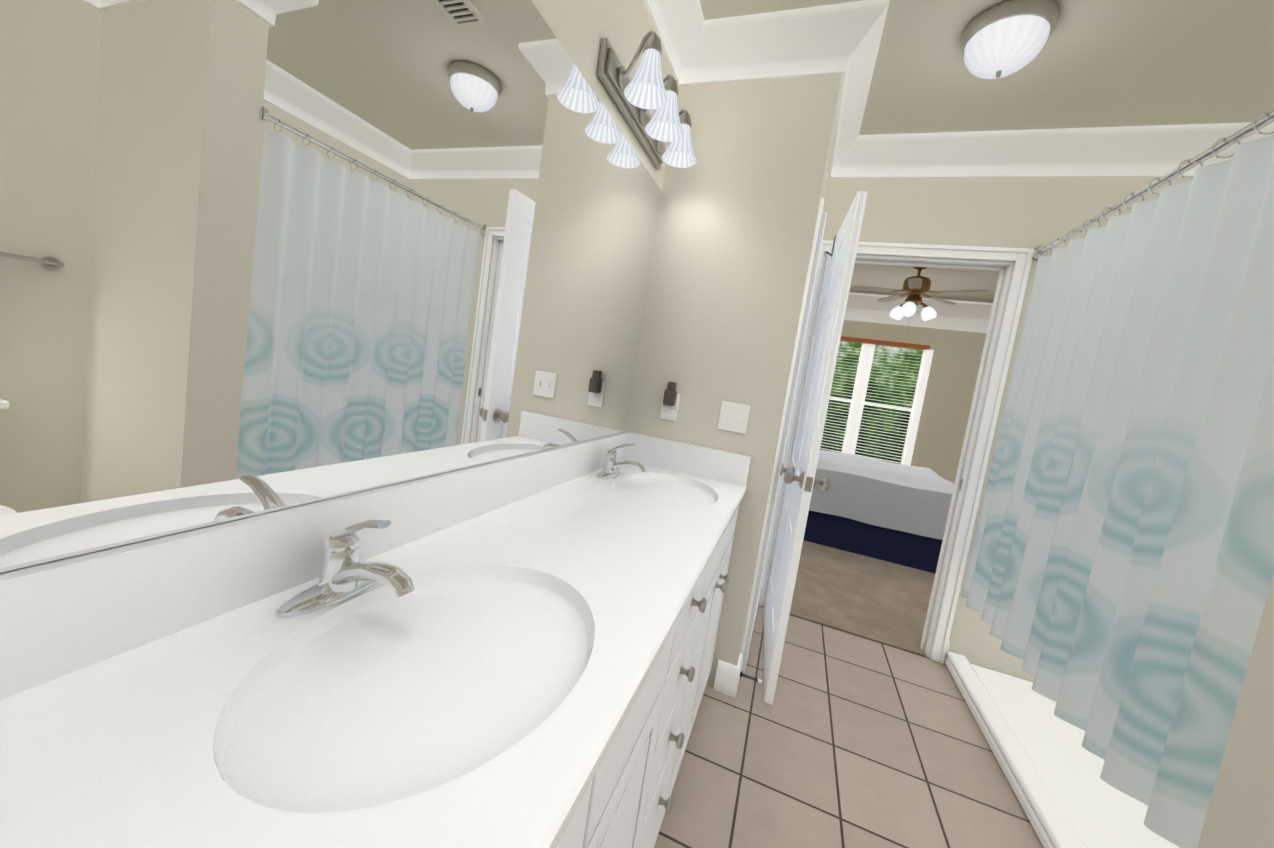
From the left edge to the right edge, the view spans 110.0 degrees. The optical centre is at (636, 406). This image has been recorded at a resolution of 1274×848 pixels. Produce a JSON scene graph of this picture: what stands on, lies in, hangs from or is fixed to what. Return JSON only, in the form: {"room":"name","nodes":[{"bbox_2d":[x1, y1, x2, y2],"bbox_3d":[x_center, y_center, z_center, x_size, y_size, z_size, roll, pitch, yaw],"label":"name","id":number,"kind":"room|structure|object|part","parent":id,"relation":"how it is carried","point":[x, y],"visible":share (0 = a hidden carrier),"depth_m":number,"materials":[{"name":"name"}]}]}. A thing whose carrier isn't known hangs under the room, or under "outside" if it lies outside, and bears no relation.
{"room":"bathroom","nodes":[
{"label":"bathroom","id":0,"kind":"room"},
{"bbox_2d":[0,0,672,572],"bbox_3d":[-0.315,-0.189,1.252,0.127,2.620,3.230,10,5,19],"label":"mirror","id":1,"kind":"object","parent":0,"point":[260,256],"depth_m":0.62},
{"bbox_2d":[597,30,695,168],"bbox_3d":[0.081,-1.012,1.492,0.184,0.184,0.570,10,5,19],"label":"sconce","id":2,"kind":"object","parent":1,"relation":"attached to","point":[641,94],"visible":1,"depth_m":1.41,"materials":[{"name":"white glass"}]},
{"bbox_3d":[0.101,-0.976,1.486,0.132,0.120,0.512,10,5,19],"label":"lamp shade","id":3,"kind":"part","parent":2,"relation":"part of","materials":[{"name":"white glass"}]},
{"bbox_2d":[627,74,841,686],"bbox_3d":[0.438,-0.161,2.245,0.633,2.620,0.850,10,5,19],"label":"wall block","id":4,"kind":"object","parent":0,"point":[741,198],"visible":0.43,"depth_m":1.80,"materials":[{"name":"paint"}]},
{"bbox_2d":[660,382,679,420],"bbox_3d":[0.137,-0.022,1.881,0.072,0.162,0.046,10,5,19],"label":"electrical outlet plate","id":5,"kind":"object","parent":4,"relation":"attached to","point":[670,403],"visible":0.98,"depth_m":1.89,"materials":[{"name":"white plastic"}]},
{"bbox_2d":[717,401,749,433],"bbox_3d":[0.391,0.045,1.807,0.115,0.117,0.015,10,5,19],"label":"switch plate","id":6,"kind":"object","parent":4,"relation":"attached to","point":[733,417],"visible":1,"depth_m":1.81,"materials":[{"name":"white plastic"}]},
{"bbox_2d":[713,640,949,697],"bbox_3d":[0.689,1.248,0.994,2.400,0.125,3.110,10,5,19],"label":"baseboard","id":7,"kind":"structure","parent":4,"relation":"attached to","point":[727,678],"depth_m":1.84,"materials":[{"name":"white wood"}]},
{"bbox_2d":[740,671,757,681],"bbox_3d":[0.467,1.129,1.859,0.075,0.022,0.022,10,5,19],"label":"door stop","id":8,"kind":"object","parent":7,"relation":"attached to","point":[745,675],"visible":1,"depth_m":1.86,"materials":[{"name":"metal"}]},
{"bbox_2d":[763,540,934,656],"bbox_3d":[2.517,1.328,4.331,5.240,0.068,4.396,10,5,19],"label":"floor carpet","id":9,"kind":"object","parent":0,"point":[878,600],"depth_m":2.96,"materials":[{"name":"beige carpet"}]},
{"bbox_2d":[803,450,953,573],"bbox_3d":[1.929,0.615,4.511,2.170,1.150,1.620,10,5,19],"label":"bed","id":10,"kind":"object","parent":9,"relation":"on","point":[895,513],"visible":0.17,"depth_m":3.70,"materials":[{"name":"white fabric"}]},
{"bbox_2d":[654,606,1043,847],"bbox_3d":[0.655,1.341,0.948,2.640,0.060,3.234,10,5,19],"label":"floor","id":11,"kind":"structure","parent":0,"point":[846,740],"depth_m":1.59,"materials":[{"name":"beige tile"}]},
{"bbox_2d":[0,460,746,847],"bbox_3d":[-0.187,0.746,1.050,0.564,0.849,1.865,10,5,19],"label":"bathroom vanity","id":12,"kind":"object","parent":11,"relation":"on","point":[514,652],"depth_m":0.53,"materials":[{"name":"white wood"}]},
{"bbox_2d":[945,651,1179,847],"bbox_3d":[1.719,1.383,1.518,0.785,0.075,1.424,10,5,19],"label":"shower base","id":13,"kind":"object","parent":11,"relation":"on","point":[1051,768],"visible":0.65,"depth_m":1.64,"materials":[{"name":"ceramic"}]},
{"bbox_2d":[840,320,986,483],"bbox_3d":[3.454,-0.110,6.222,5.240,2.740,0.120,10,5,19],"label":"wall","id":14,"kind":"structure","parent":0,"point":[949,393],"depth_m":5.94,"materials":[{"name":"beige paint"}]},
{"bbox_2d":[820,343,933,465],"bbox_3d":[2.942,0.053,6.281,1.865,2.180,0.128,10,5,19],"label":"bedroom window","id":15,"kind":"structure","parent":14,"relation":"in","point":[857,401],"depth_m":6.18,"materials":[{"name":"white wood"}]},
{"bbox_2d":[820,341,922,463],"bbox_3d":[3.121,-0.063,6.278,1.360,1.620,0.003,10,5,19],"label":"window blinds","id":16,"kind":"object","parent":15,"relation":"attached to","point":[898,351],"depth_m":6.19,"materials":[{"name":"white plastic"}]},
{"bbox_2d":[840,336,930,349],"bbox_3d":[3.228,-0.896,6.160,1.420,0.050,0.044,10,5,19],"label":"window valance","id":17,"kind":"object","parent":15,"relation":"attached to","point":[900,344],"visible":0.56,"depth_m":6.08,"materials":[{"name":"brown wood"}]},
{"bbox_2d":[844,292,992,332],"bbox_3d":[3.584,-1.278,6.001,5.000,0.359,0.140,10,5,19],"label":"crown molding","id":18,"kind":"structure","parent":14,"relation":"attached to","point":[968,316],"depth_m":5.84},
{"bbox_2d":[849,263,999,302],"bbox_3d":[2.950,-1.440,4.151,5.240,0.080,4.280,10,5,19],"label":"ceiling","id":19,"kind":"structure","parent":0,"point":[896,276],"depth_m":5.06,"materials":[{"name":"beige paint"}]},
{"bbox_2d":[852,266,987,332],"bbox_3d":[2.762,-1.092,4.508,1.123,0.719,1.137,10,5,19],"label":"ceiling fan","id":20,"kind":"object","parent":19,"relation":"hanging from","point":[916,287],"visible":0.88,"depth_m":4.46,"materials":[{"name":"brown wood"}]},
{"bbox_2d":[700,0,1273,134],"bbox_3d":[1.070,-1.312,0.777,2.640,0.080,3.350,10,5,19],"label":"ceiling","id":21,"kind":"structure","parent":0,"point":[1107,63],"depth_m":1.66,"materials":[{"name":"paint"}]},
{"bbox_2d":[643,0,706,85],"bbox_3d":[-0.134,-1.371,0.825,0.112,0.164,2.140,10,5,19],"label":"crown molding","id":22,"kind":"structure","parent":21,"relation":"attached to","point":[680,26],"depth_m":1.67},
{"bbox_2d":[695,1,858,84],"bbox_3d":[0.509,-1.347,1.672,0.510,0.164,0.112,10,5,19],"label":"crown molding","id":23,"kind":"structure","parent":21,"relation":"attached to","point":[844,39],"depth_m":1.66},
{"bbox_2d":[961,0,1059,78],"bbox_3d":[1.263,-1.221,1.540,0.264,0.169,0.264,10,5,19],"label":"ceiling light","id":24,"kind":"object","parent":21,"relation":"attached to","point":[1005,38],"visible":0.98,"depth_m":1.47,"materials":[{"name":"white glass"}]},
{"bbox_2d":[823,177,1192,681],"bbox_3d":[1.996,-0.026,2.199,5.240,2.820,0.120,10,5,19],"label":"wall","id":25,"kind":"structure","parent":0,"point":[1021,212],"depth_m":2.23,"materials":[{"name":"paint"}]},
{"bbox_2d":[740,198,823,655],"bbox_3d":[0.706,0.171,2.185,0.014,2.054,0.686,10,5,19],"label":"trim","id":26,"kind":"structure","parent":25,"relation":"attached to","point":[821,205],"depth_m":1.85,"materials":[{"name":"white wood"}]},
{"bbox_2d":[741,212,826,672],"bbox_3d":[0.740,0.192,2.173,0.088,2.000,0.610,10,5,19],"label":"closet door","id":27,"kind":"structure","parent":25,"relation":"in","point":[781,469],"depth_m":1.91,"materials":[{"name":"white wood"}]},
{"bbox_3d":[0.659,0.282,1.950,0.058,0.060,0.060,10,5,19],"label":"knob","id":28,"kind":"part","parent":27,"relation":"part of","materials":[{"name":"silver metal"}]},
{"bbox_2d":[764,191,867,704],"bbox_3d":[0.795,0.192,2.128,0.035,2.025,0.845,10,5,15],"label":"door","id":29,"kind":"structure","parent":25,"relation":"in","point":[826,337],"depth_m":1.82,"materials":[{"name":"white wood"}]},
{"bbox_2d":[784,470,830,491],"bbox_3d":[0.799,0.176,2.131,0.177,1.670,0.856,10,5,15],"label":"door knob","id":30,"kind":"object","parent":29,"relation":"attached to","point":[824,483],"depth_m":1.77,"materials":[{"name":"silver metal"}]},
{"bbox_2d":[826,236,835,256],"bbox_3d":[0.954,-0.770,2.154,0.071,0.093,0.030,10,5,15],"label":"hook","id":31,"kind":"object","parent":29,"relation":"attached to","point":[832,248],"visible":0.62,"depth_m":2.16,"materials":[{"name":"metal"}]},
{"bbox_2d":[829,0,889,171],"bbox_3d":[0.921,-1.305,1.901,0.112,0.164,0.822,10,5,19],"label":"crown molding","id":32,"kind":"structure","parent":25,"relation":"attached to","point":[856,68],"depth_m":1.79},
{"bbox_2d":[758,240,1033,663],"bbox_3d":[1.308,0.207,2.458,0.989,2.115,0.170,10,5,19],"label":"door frame","id":33,"kind":"structure","parent":25,"relation":"attached to","point":[1012,265],"depth_m":2.27,"materials":[{"name":"white wood"}]},
{"bbox_2d":[828,122,1273,177],"bbox_3d":[1.859,-1.181,2.090,1.767,0.164,0.112,10,5,19],"label":"crown molding","id":34,"kind":"structure","parent":25,"relation":"attached to","point":[1129,151],"depth_m":2.08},
{"bbox_2d":[962,110,1273,847],"bbox_3d":[1.552,0.111,1.540,0.104,1.730,1.428,10,5,19],"label":"shower curtain","id":35,"kind":"object","parent":25,"relation":"attached to","point":[1118,579],"visible":0.98,"depth_m":1.24,"materials":[{"name":"white fabric"}]},
{"bbox_3d":[1.677,-0.707,1.469,0.060,0.070,1.428,10,5,19],"label":"rod","id":36,"kind":"part","parent":35,"relation":"part of","materials":[{"name":"silver metal"}]},
{"bbox_2d":[1197,574,1273,847],"bbox_3d":[1.634,0.153,0.648,0.780,2.620,0.190,10,5,19],"label":"wall","id":37,"kind":"structure","parent":0,"point":[1240,813],"depth_m":0.88,"materials":[{"name":"paint"}]}
]}

